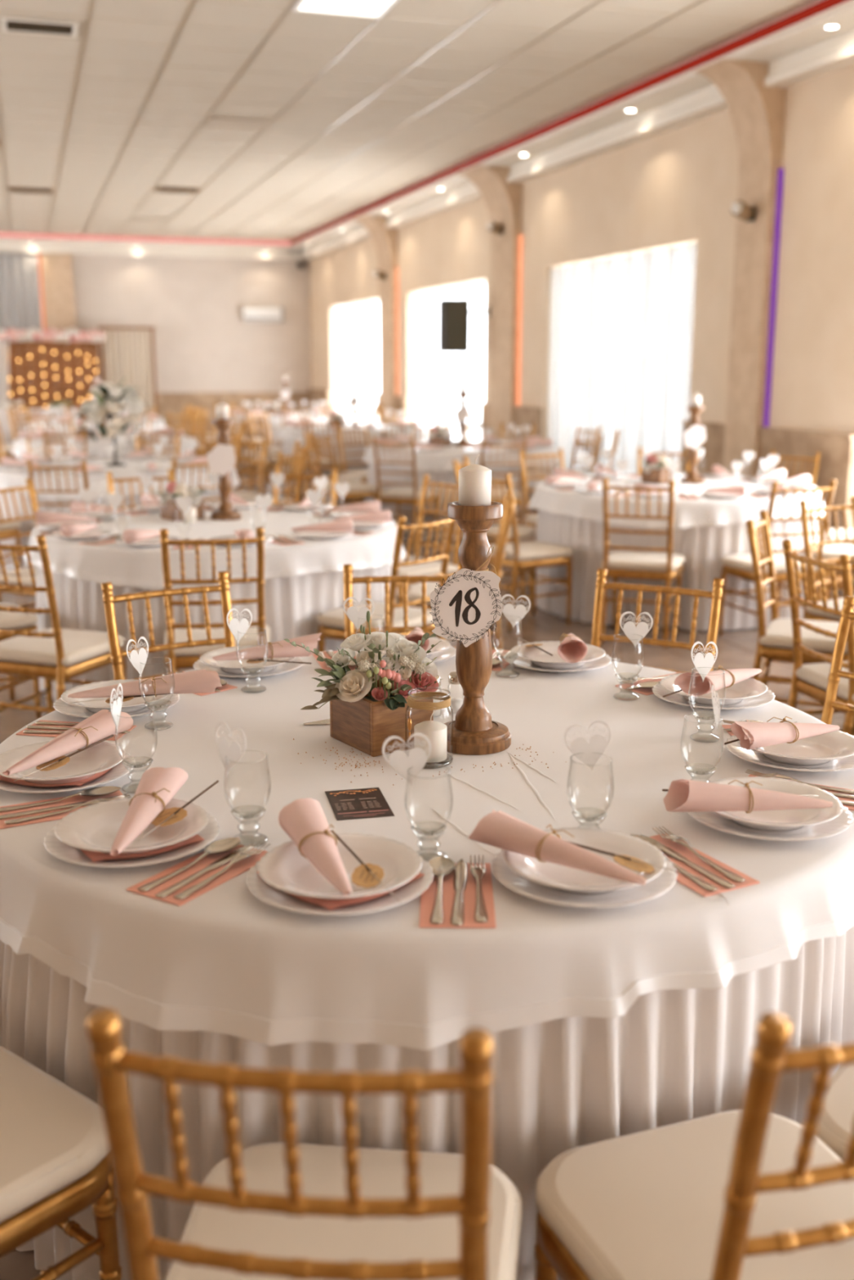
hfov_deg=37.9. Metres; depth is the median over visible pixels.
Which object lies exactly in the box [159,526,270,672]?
banquet chair
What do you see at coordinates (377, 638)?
rose
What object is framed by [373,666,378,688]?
bud
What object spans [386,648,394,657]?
ball
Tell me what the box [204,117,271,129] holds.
ceiling hatch
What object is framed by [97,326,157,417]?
frame
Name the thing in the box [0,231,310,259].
crown molding
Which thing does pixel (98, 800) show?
fork
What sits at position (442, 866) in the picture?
spoon
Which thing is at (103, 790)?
spoon
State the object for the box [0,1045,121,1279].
banquet chair
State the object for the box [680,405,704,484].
candlestick
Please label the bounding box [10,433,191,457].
tablecloth
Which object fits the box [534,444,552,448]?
dinner plate
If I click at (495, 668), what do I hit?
paper napkin
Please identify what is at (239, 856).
fork
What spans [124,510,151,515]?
paper napkin
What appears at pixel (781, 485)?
rolled napkin
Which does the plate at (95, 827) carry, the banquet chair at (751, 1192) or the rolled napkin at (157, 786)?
the rolled napkin at (157, 786)
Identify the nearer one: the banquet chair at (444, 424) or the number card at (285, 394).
the banquet chair at (444, 424)
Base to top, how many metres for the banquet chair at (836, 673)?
0.904 m
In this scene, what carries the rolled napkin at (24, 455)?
on the dinner plate at (49, 460)
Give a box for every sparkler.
[13,734,113,782]
[70,693,174,703]
[137,780,218,840]
[245,657,311,664]
[331,830,402,903]
[518,636,552,655]
[566,840,704,878]
[662,688,682,697]
[662,788,817,795]
[724,721,796,744]
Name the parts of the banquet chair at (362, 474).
frame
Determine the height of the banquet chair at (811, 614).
0.904 m
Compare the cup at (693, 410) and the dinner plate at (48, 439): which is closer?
the cup at (693, 410)
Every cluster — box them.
[1,400,22,409]
[49,400,70,408]
[311,671,340,687]
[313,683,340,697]
[314,668,340,682]
[324,657,344,675]
[328,662,350,681]
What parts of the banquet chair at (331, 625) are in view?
leg, seat frame, post, cross rail, cross rail, cross rail, rail, post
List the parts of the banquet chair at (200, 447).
frame, backrest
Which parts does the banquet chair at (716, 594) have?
post, cross rail, rail, cross rail, post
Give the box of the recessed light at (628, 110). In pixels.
[623,108,636,112]
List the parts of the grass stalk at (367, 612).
stem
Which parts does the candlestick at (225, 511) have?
stem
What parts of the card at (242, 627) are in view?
heart panel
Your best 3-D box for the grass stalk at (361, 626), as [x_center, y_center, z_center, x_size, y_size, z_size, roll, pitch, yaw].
[-0.122,0.035,2.479,0.023,0.132,0.007,8,15,31]
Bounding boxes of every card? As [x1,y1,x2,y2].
[28,440,39,453]
[33,439,44,448]
[38,419,45,427]
[48,417,54,426]
[51,407,57,413]
[52,444,62,455]
[53,420,59,428]
[59,404,65,410]
[64,435,75,446]
[71,407,75,413]
[74,416,79,423]
[78,486,95,504]
[85,421,92,428]
[90,394,100,401]
[90,480,106,497]
[104,444,115,455]
[106,493,123,511]
[110,683,122,732]
[118,435,126,444]
[125,636,148,677]
[139,475,153,491]
[142,416,148,423]
[151,419,158,426]
[152,442,163,453]
[156,417,163,425]
[159,435,168,445]
[175,495,192,515]
[185,436,195,444]
[187,440,198,450]
[206,444,235,476]
[206,471,217,487]
[214,721,246,775]
[226,608,252,644]
[255,493,272,512]
[269,472,284,488]
[280,389,289,399]
[301,410,307,417]
[306,409,313,416]
[306,489,322,506]
[312,411,318,418]
[313,475,327,491]
[324,787,394,820]
[327,408,333,414]
[334,482,349,499]
[340,412,346,418]
[342,596,374,629]
[347,395,359,408]
[357,408,364,415]
[369,412,376,418]
[382,732,431,786]
[385,408,391,415]
[392,425,399,433]
[395,411,401,417]
[404,422,411,428]
[405,426,413,435]
[429,568,502,647]
[434,422,440,426]
[442,427,450,437]
[454,405,470,422]
[474,422,481,430]
[484,427,493,436]
[501,594,530,627]
[506,422,514,431]
[513,426,521,435]
[523,424,531,433]
[564,720,611,770]
[577,452,587,465]
[581,455,593,468]
[600,448,612,461]
[615,459,628,473]
[619,611,653,647]
[642,448,653,457]
[666,461,679,475]
[684,425,706,449]
[690,641,717,682]
[698,448,704,460]
[711,684,719,733]
[731,460,743,475]
[742,451,755,463]
[760,458,771,471]
[767,454,779,467]
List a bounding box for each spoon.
[0,786,120,811]
[35,721,77,724]
[81,534,120,542]
[124,509,147,512]
[137,837,240,891]
[175,671,226,685]
[204,504,213,508]
[265,535,287,544]
[347,660,358,666]
[428,856,455,924]
[492,649,511,666]
[555,485,586,488]
[608,490,626,495]
[630,834,718,890]
[637,681,659,688]
[839,800,853,805]
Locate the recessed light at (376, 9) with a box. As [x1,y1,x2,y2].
[291,0,399,18]
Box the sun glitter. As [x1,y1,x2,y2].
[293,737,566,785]
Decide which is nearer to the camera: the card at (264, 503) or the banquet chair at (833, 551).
the card at (264, 503)
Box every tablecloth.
[0,408,130,444]
[0,457,240,499]
[0,648,853,1050]
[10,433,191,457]
[23,505,406,589]
[25,419,165,434]
[231,412,330,426]
[275,423,427,444]
[362,440,559,471]
[527,474,824,528]
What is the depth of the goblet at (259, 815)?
1.97 m
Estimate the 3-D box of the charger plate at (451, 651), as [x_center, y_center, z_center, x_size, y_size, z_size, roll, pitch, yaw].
[-0.058,0.038,3.221,0.272,0.020,0.272,7,14,30]
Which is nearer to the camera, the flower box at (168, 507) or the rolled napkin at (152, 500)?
the flower box at (168, 507)
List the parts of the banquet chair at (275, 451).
frame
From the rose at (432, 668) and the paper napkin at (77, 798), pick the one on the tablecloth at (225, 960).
the paper napkin at (77, 798)
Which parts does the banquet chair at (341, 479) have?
backrest, frame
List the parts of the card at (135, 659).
heart panel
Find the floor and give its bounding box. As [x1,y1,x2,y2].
[0,444,853,1279]
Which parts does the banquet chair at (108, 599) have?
post, cross rail, rail, cross rail, post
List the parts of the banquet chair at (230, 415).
backrest, frame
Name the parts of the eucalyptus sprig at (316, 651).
stem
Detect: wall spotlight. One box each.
[373,269,386,279]
[486,220,503,235]
[730,200,755,222]
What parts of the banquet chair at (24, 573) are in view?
cross rail, rail, cross rail, cross rail, seat frame, post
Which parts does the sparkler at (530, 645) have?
coated rod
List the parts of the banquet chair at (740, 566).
leg, seat frame, post, leg, cross rail, cross rail, cross rail, rail, post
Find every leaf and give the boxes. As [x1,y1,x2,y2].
[300,694,340,709]
[383,693,406,710]
[390,684,412,695]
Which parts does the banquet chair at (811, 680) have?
post, rail, cross rail, cross rail, cross rail, seat frame, post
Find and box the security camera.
[297,262,303,269]
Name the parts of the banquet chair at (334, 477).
post, cross rail, rail, post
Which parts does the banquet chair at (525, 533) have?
post, rail, post, seat frame, leg, leg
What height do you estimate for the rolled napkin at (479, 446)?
0.057 m
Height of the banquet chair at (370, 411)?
0.904 m
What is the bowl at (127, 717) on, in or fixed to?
on the goblet at (143, 765)
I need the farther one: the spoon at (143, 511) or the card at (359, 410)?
the card at (359, 410)
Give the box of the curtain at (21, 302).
[0,253,45,341]
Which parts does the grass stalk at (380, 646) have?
stem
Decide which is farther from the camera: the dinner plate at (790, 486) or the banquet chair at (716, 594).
the dinner plate at (790, 486)
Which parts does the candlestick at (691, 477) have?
stem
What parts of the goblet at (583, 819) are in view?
stem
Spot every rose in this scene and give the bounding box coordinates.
[328,648,355,670]
[334,669,372,702]
[340,633,370,653]
[355,650,374,663]
[362,631,395,659]
[364,673,379,690]
[371,687,387,701]
[373,653,385,662]
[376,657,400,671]
[387,632,407,652]
[390,639,426,662]
[391,679,417,697]
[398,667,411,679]
[407,671,438,692]
[415,657,437,677]
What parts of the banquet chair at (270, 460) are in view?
backrest, frame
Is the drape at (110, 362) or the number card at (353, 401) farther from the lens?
the drape at (110, 362)
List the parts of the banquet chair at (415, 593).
seat frame, post, post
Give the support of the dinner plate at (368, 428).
on the tablecloth at (291, 433)
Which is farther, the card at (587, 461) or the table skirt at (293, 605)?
the card at (587, 461)
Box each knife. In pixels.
[0,795,128,818]
[26,725,129,733]
[84,537,122,543]
[155,843,253,897]
[162,673,220,691]
[274,537,295,543]
[326,650,334,657]
[450,858,467,925]
[492,648,504,658]
[626,680,660,688]
[640,834,735,888]
[827,791,853,798]
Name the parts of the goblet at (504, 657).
stem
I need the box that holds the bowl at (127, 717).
[115,716,156,764]
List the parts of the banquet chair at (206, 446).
backrest, frame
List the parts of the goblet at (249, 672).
stem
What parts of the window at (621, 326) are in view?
curtain panel, curtain panel, curtain panel, curtain panel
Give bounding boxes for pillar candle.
[93,377,99,383]
[182,506,196,523]
[215,399,229,419]
[283,376,288,381]
[351,379,356,386]
[413,711,447,762]
[457,454,491,506]
[459,382,466,392]
[668,472,679,485]
[690,391,701,406]
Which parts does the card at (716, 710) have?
heart panel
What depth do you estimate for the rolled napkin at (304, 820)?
1.81 m
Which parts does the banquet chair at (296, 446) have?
backrest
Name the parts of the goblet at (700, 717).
stem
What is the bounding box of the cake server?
[302,719,329,724]
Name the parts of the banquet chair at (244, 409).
backrest, frame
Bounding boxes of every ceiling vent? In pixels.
[0,17,78,37]
[7,186,53,194]
[153,186,200,193]
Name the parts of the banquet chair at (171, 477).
post, cross rail, rail, post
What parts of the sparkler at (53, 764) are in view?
coated rod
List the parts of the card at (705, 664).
heart panel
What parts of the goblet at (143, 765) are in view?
stem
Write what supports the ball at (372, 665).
on the rose at (378, 676)
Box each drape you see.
[0,341,8,408]
[102,329,119,394]
[118,329,136,408]
[134,329,153,417]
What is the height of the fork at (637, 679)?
0.012 m
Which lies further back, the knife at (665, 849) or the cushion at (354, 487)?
the cushion at (354, 487)
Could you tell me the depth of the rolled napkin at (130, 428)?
13.48 m
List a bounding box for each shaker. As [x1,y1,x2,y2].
[433,675,441,716]
[447,671,462,713]
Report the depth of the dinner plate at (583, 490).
7.36 m
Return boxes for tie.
[461,546,496,574]
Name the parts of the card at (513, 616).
heart panel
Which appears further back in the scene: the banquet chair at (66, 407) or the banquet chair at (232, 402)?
the banquet chair at (232, 402)
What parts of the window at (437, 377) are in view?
curtain panel, curtain panel, curtain panel, curtain panel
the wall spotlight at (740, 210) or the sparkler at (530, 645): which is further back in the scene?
the wall spotlight at (740, 210)
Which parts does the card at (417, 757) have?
heart panel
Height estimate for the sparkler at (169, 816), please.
0.016 m
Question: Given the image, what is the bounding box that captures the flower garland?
[0,327,105,342]
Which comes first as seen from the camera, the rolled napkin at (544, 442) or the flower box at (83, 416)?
the rolled napkin at (544, 442)
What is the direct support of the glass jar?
on the tablecloth at (225, 960)
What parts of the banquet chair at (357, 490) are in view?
backrest, frame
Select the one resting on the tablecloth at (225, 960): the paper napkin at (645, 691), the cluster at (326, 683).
the paper napkin at (645, 691)
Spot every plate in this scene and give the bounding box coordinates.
[0,464,26,469]
[0,740,125,784]
[0,753,135,793]
[16,468,55,473]
[21,459,53,464]
[30,438,56,441]
[35,520,95,528]
[43,813,220,867]
[48,528,113,540]
[53,693,179,718]
[53,797,208,854]
[60,679,169,713]
[62,439,91,442]
[63,456,98,460]
[69,511,125,518]
[70,469,110,475]
[108,438,135,441]
[115,535,180,546]
[120,455,154,459]
[125,431,139,434]
[133,467,171,473]
[134,504,159,511]
[146,436,171,439]
[168,456,200,461]
[184,466,207,469]
[192,657,303,678]
[200,645,295,674]
[209,534,273,546]
[211,501,257,509]
[245,855,433,915]
[257,832,422,899]
[273,414,291,416]
[280,502,332,511]
[292,426,314,429]
[292,530,353,539]
[320,427,344,430]
[327,511,368,516]
[352,520,391,528]
[354,645,456,662]
[359,427,382,430]
[361,635,450,658]
[362,422,382,424]
[377,445,408,449]
[398,440,422,443]
[414,448,443,452]
[451,439,458,442]
[461,448,493,452]
[477,439,505,442]
[491,848,677,907]
[502,826,666,893]
[504,652,612,672]
[505,447,534,450]
[511,640,605,669]
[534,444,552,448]
[542,481,586,488]
[568,476,591,481]
[572,487,615,493]
[587,472,627,478]
[631,491,679,497]
[652,683,775,710]
[659,673,768,705]
[687,805,853,840]
[701,472,742,479]
[702,491,750,498]
[709,776,843,831]
[724,735,853,772]
[734,729,853,765]
[748,477,789,483]
[753,488,799,495]
[769,483,815,488]
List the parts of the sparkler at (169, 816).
coated rod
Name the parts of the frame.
post, post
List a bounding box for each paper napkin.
[0,767,111,786]
[0,790,125,828]
[15,720,136,740]
[78,537,115,545]
[80,834,204,862]
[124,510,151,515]
[125,844,267,906]
[158,671,237,696]
[172,545,200,548]
[204,505,213,510]
[257,871,424,910]
[258,505,283,511]
[270,537,305,545]
[312,650,359,671]
[313,511,329,515]
[352,530,374,534]
[419,862,496,928]
[491,648,509,671]
[608,492,632,497]
[615,671,683,695]
[626,474,641,477]
[648,833,759,897]
[677,495,699,499]
[722,724,734,735]
[746,493,769,498]
[748,774,853,810]
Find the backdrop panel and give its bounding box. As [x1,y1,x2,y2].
[8,340,99,408]
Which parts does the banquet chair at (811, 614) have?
post, seat frame, rail, cross rail, cross rail, cross rail, post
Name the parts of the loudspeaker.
wall arm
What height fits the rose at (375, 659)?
0.057 m
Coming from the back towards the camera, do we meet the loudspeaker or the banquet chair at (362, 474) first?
the loudspeaker
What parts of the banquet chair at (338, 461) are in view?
frame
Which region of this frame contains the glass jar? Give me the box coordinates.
[404,687,453,768]
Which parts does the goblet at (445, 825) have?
stem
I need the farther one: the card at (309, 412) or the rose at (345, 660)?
the card at (309, 412)
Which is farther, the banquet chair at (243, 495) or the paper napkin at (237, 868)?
the banquet chair at (243, 495)
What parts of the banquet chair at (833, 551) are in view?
leg, leg, seat frame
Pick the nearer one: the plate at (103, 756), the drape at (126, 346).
the plate at (103, 756)
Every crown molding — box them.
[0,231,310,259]
[287,0,853,259]
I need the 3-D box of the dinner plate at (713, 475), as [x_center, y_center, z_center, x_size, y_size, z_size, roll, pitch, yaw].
[1.970,-1.094,8.310,0.270,0.020,0.270,-4,13,-17]
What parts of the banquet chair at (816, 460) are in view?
post, rail, post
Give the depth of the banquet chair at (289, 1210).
1.23 m
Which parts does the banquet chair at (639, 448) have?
post, rail, post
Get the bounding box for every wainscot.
[80,391,310,437]
[308,387,853,584]
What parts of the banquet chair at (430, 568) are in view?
leg, post, seat frame, cross rail, cross rail, cross rail, rail, post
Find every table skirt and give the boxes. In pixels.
[0,488,233,573]
[0,925,853,1279]
[17,453,182,460]
[35,564,398,701]
[227,425,282,469]
[280,439,373,494]
[365,462,553,540]
[535,509,817,631]
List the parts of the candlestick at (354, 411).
stem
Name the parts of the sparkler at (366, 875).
coated rod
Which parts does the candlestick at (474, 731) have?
stem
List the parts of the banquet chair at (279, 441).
backrest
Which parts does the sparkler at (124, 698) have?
coated rod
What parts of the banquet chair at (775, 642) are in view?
post, rail, cross rail, cross rail, post, cross rail, seat frame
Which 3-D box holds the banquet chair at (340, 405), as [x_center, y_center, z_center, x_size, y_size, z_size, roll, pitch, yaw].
[-1.622,-3.305,19.677,0.424,0.904,0.508,7,14,28]
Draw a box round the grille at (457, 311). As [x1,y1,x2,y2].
[446,300,469,351]
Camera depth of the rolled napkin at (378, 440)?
11.49 m
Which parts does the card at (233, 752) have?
heart panel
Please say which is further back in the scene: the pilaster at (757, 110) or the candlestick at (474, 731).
the pilaster at (757, 110)
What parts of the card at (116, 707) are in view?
heart panel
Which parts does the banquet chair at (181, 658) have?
post, seat frame, rail, cross rail, cross rail, cross rail, post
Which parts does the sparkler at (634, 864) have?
coated rod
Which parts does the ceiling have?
panel, panel, panel, panel, panel, panel, panel, panel, panel, panel, panel, panel, panel, panel, panel, panel, panel, panel, panel, panel, panel, panel, panel, panel, panel, panel, panel, panel, panel, panel, panel, panel, panel, panel, panel, panel, panel, panel, panel, panel, panel, panel, panel, panel, panel, panel, panel, panel, panel, panel, panel, panel, panel, panel, panel, panel, panel, panel, panel, panel, panel, panel, panel, panel, panel, panel, panel, panel, panel, panel, panel, panel, panel, panel, panel, panel, panel, panel, panel, panel, panel, panel, panel, panel, panel, panel, panel, panel, panel, panel, panel, panel, panel, panel, panel, panel, panel, panel, panel, panel, panel, panel, panel, panel, panel, panel, panel, panel, panel, panel, panel, panel, panel, panel, panel, panel, panel, panel, panel, panel, panel, panel, panel, panel, panel, panel, panel, panel, panel, panel, panel, panel, panel, panel, panel, panel, panel, panel, panel, panel, panel, panel, panel, panel, panel, panel, panel, panel, panel, panel, panel, panel, panel, panel, panel, panel, panel, panel, panel, panel, panel, panel, panel, panel, panel, panel, panel, panel, panel, panel, panel, panel, panel, panel, panel, panel, panel, panel, panel, panel, panel, panel, panel, panel, panel, panel, panel, panel, panel, panel, panel, panel, panel, panel, panel, panel, panel, panel, panel, panel, panel, panel, panel, panel, panel, panel, panel, panel, panel, panel, panel, panel, panel, panel, panel, panel, panel, panel, panel, panel, panel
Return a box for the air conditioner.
[241,306,284,321]
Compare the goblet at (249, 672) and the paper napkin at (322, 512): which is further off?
the paper napkin at (322, 512)
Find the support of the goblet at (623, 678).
on the tablecloth at (225, 960)
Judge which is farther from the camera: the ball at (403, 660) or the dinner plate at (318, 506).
the dinner plate at (318, 506)
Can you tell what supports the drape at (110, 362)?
hanging from the frame
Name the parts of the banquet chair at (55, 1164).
seat frame, leg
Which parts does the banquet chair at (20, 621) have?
leg, seat frame, leg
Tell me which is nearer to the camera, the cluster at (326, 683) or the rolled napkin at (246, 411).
the cluster at (326, 683)
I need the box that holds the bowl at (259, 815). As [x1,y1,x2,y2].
[223,758,271,816]
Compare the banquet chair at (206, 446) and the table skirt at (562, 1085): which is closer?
the table skirt at (562, 1085)
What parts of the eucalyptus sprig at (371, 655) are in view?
stem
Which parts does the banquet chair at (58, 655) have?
rail, cross rail, cross rail, cross rail, leg, post, seat frame, leg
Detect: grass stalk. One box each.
[360,624,365,650]
[362,626,371,692]
[366,610,373,688]
[378,644,382,687]
[385,631,387,689]
[389,653,395,695]
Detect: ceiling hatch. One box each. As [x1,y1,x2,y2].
[130,217,169,222]
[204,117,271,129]
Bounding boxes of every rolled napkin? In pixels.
[0,456,26,465]
[2,709,133,775]
[17,431,43,436]
[21,452,48,460]
[28,433,53,439]
[31,462,39,471]
[35,511,96,523]
[37,428,60,434]
[53,417,69,421]
[59,523,97,536]
[63,413,70,417]
[66,669,222,697]
[70,448,90,457]
[70,500,124,512]
[74,436,82,439]
[75,463,102,472]
[110,767,187,856]
[122,528,168,542]
[125,448,150,456]
[126,426,132,431]
[139,415,159,419]
[140,493,159,505]
[146,462,156,471]
[147,431,171,437]
[148,426,171,432]
[170,429,183,435]
[177,448,195,457]
[184,458,207,463]
[191,456,207,460]
[212,632,321,660]
[229,492,248,505]
[230,411,244,413]
[233,528,254,538]
[245,410,264,414]
[275,412,290,415]
[278,798,352,895]
[285,419,297,424]
[291,519,353,532]
[292,422,315,426]
[297,492,315,507]
[300,418,314,422]
[309,407,321,411]
[325,500,380,511]
[333,509,391,522]
[368,423,374,428]
[371,437,400,444]
[383,440,396,447]
[392,417,408,422]
[395,434,419,440]
[403,626,429,651]
[411,419,421,424]
[413,442,443,448]
[462,443,492,449]
[467,809,647,884]
[484,434,497,439]
[511,435,540,441]
[511,441,534,448]
[528,438,552,444]
[546,475,582,484]
[553,467,588,478]
[557,632,587,662]
[586,481,599,491]
[595,463,618,475]
[634,484,677,493]
[663,778,832,813]
[674,665,761,696]
[704,484,748,495]
[711,464,729,475]
[730,715,839,750]
[756,468,786,479]
[770,482,788,488]
[778,474,811,484]
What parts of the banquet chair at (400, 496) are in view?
backrest, frame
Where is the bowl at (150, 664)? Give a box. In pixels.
[138,664,174,705]
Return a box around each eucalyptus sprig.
[284,638,334,671]
[337,648,370,697]
[366,643,379,688]
[399,632,435,669]
[411,657,436,680]
[426,640,440,653]
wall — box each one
[0,252,311,392]
[308,64,853,528]
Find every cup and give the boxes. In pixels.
[211,418,233,429]
[282,381,288,384]
[349,385,358,390]
[447,501,502,529]
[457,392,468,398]
[687,405,704,413]
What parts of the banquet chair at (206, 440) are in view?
backrest, frame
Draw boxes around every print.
[329,788,377,795]
[335,797,379,809]
[337,809,388,817]
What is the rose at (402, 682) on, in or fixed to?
on the flower box at (364, 725)
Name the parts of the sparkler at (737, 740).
coated rod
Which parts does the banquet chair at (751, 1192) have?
leg, seat frame, post, cross rail, cross rail, rail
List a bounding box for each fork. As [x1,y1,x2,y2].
[4,793,131,824]
[22,729,64,733]
[92,536,121,543]
[173,841,270,898]
[275,534,301,542]
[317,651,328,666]
[470,854,488,922]
[617,672,682,683]
[652,826,745,881]
[723,719,763,724]
[745,768,853,794]
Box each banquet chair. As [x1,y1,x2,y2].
[0,428,17,457]
[0,444,17,459]
[0,478,37,613]
[0,520,22,568]
[0,534,126,713]
[0,603,41,718]
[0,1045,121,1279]
[7,407,30,458]
[11,402,37,458]
[25,413,55,432]
[26,435,73,460]
[26,459,88,511]
[37,417,73,434]
[42,430,87,459]
[61,402,82,417]
[65,406,76,417]
[86,1007,521,1279]
[101,570,235,679]
[106,469,173,509]
[131,405,155,417]
[133,417,151,433]
[135,434,179,457]
[140,427,179,456]
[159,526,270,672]
[166,410,188,435]
[171,457,221,502]
[181,406,199,455]
[186,403,217,448]
[187,405,217,456]
[189,417,216,453]
[192,408,207,457]
[214,401,234,413]
[216,423,236,446]
[228,407,262,472]
[229,413,272,492]
[232,435,267,499]
[235,420,245,491]
[244,417,297,494]
[244,440,308,505]
[248,411,281,485]
[272,448,305,505]
[273,468,337,507]
[276,407,309,448]
[301,409,329,422]
[302,418,346,502]
[302,427,361,505]
[311,432,377,506]
[317,515,455,651]
[321,401,342,413]
[337,423,369,506]
[342,563,462,648]
[343,405,363,423]
[363,402,377,422]
[368,409,397,422]
[372,437,438,548]
[377,404,383,422]
[382,418,415,438]
[396,474,461,603]
[407,489,515,649]
[409,422,446,441]
[426,410,453,441]
[446,417,466,435]
[453,455,536,603]
[465,413,475,440]
[480,438,526,525]
[486,472,573,632]
[499,422,535,441]
[519,448,564,577]
[531,435,603,514]
[534,1012,853,1279]
[573,425,600,475]
[591,568,724,673]
[600,477,684,647]
[608,429,619,469]
[637,446,689,474]
[718,479,836,635]
[746,510,853,735]
[768,449,820,484]
[782,538,853,734]
[797,496,853,698]
[802,543,853,619]
[816,1063,853,1160]
[817,528,853,600]
[821,595,853,724]
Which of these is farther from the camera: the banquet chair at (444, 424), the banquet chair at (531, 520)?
the banquet chair at (444, 424)
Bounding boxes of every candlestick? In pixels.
[97,391,107,437]
[210,418,241,520]
[282,381,291,414]
[348,385,360,426]
[443,501,511,755]
[454,392,471,446]
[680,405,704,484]
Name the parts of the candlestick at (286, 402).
stem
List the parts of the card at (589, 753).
heart panel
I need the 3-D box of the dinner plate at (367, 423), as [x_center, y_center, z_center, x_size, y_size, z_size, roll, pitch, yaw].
[-0.686,-2.715,15.599,0.270,0.020,0.270,-4,13,-17]
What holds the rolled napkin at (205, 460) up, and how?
on the dinner plate at (194, 467)
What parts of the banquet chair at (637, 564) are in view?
post, leg, cross rail, rail, cross rail, cross rail, seat frame, post, leg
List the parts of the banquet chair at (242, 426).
frame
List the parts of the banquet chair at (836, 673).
cross rail, cross rail, rail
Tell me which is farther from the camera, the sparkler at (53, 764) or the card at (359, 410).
the card at (359, 410)
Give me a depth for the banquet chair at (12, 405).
19.38 m
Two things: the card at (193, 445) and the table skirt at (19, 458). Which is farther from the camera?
the table skirt at (19, 458)
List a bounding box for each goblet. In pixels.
[115,706,156,793]
[138,657,174,730]
[223,751,271,847]
[235,627,268,693]
[404,764,453,857]
[492,617,522,677]
[567,754,613,828]
[611,633,644,700]
[680,713,723,782]
[688,666,725,742]
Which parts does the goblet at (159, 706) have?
stem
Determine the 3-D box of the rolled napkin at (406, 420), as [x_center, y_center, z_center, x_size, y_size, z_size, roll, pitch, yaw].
[-0.339,-2.702,15.357,0.272,0.057,0.060,-12,17,-42]
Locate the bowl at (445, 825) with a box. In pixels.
[404,770,453,833]
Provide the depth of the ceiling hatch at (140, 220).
19.38 m
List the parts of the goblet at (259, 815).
stem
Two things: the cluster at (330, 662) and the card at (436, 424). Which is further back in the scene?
the card at (436, 424)
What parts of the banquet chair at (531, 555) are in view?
rail, cross rail, cross rail, post, seat frame, leg, leg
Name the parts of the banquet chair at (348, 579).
post, cross rail, rail, post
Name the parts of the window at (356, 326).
curtain panel, curtain panel, curtain panel, curtain panel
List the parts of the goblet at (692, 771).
stem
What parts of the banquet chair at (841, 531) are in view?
leg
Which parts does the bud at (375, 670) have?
stem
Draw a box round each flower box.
[71,419,96,437]
[74,407,90,421]
[151,481,208,521]
[262,402,280,414]
[327,411,346,426]
[329,678,433,756]
[424,426,451,446]
[640,453,681,484]
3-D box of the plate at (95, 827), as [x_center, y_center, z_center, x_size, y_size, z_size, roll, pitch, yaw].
[-0.466,0.303,1.974,0.239,0.031,0.239,11,16,40]
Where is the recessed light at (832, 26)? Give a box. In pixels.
[822,23,840,30]
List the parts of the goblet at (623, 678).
stem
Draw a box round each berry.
[377,668,382,689]
[379,659,386,669]
[380,669,385,691]
[385,669,392,681]
[390,670,395,689]
[394,672,400,693]
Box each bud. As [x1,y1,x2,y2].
[365,670,372,691]
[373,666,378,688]
[382,676,387,697]
[385,681,391,698]
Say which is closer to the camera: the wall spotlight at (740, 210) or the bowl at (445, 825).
the bowl at (445, 825)
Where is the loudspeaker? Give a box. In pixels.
[438,298,490,352]
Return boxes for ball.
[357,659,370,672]
[368,662,377,684]
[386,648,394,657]
[398,655,408,669]
[404,659,415,682]
[408,653,419,674]
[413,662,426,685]
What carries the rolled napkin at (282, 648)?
on the plate at (233, 667)
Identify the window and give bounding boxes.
[333,299,379,423]
[411,280,485,441]
[547,242,696,474]
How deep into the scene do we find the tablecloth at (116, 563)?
5.29 m
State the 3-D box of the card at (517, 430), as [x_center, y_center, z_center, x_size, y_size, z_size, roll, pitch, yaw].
[0.808,-1.857,11.074,0.076,0.085,0.005,-1,13,-5]
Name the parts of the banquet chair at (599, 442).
frame, backrest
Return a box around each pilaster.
[40,252,79,394]
[351,215,399,423]
[457,165,522,441]
[693,58,786,477]
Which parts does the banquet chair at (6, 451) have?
backrest, frame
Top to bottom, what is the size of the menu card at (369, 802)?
0.001 m
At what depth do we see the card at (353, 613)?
3.02 m
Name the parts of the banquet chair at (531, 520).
post, seat frame, cross rail, rail, post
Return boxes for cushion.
[0,444,13,447]
[0,447,12,453]
[0,520,20,530]
[0,565,36,586]
[0,603,37,630]
[0,628,124,666]
[0,1046,108,1222]
[15,430,25,435]
[164,622,270,656]
[165,1142,521,1279]
[196,435,217,441]
[230,438,262,443]
[232,490,262,499]
[242,451,272,457]
[244,497,292,505]
[251,455,293,462]
[257,447,281,453]
[305,457,346,464]
[311,475,361,484]
[317,602,432,633]
[324,482,377,493]
[342,470,367,479]
[376,488,438,499]
[397,556,457,575]
[407,582,439,604]
[486,524,536,540]
[489,541,573,560]
[491,488,523,500]
[524,514,537,523]
[535,1110,853,1279]
[600,551,684,571]
[721,553,818,573]
[759,617,848,653]
[795,661,853,700]
[805,598,844,619]
[811,543,853,562]
[817,528,853,544]
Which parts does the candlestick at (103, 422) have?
stem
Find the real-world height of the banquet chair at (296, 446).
0.904 m
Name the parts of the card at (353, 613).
heart panel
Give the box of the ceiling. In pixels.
[0,0,815,240]
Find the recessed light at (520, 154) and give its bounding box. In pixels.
[518,153,528,155]
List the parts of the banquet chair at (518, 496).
frame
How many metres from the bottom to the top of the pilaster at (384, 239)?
3.560 m
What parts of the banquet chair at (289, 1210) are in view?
post, rail, cross rail, cross rail, post, seat frame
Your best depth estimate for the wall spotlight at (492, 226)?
13.77 m
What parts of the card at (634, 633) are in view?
heart panel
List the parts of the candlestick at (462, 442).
stem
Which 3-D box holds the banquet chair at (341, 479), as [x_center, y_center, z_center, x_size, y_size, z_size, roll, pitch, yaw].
[-0.878,-1.512,11.619,0.508,0.904,0.424,1,13,3]
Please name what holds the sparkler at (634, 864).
on the plate at (564, 878)

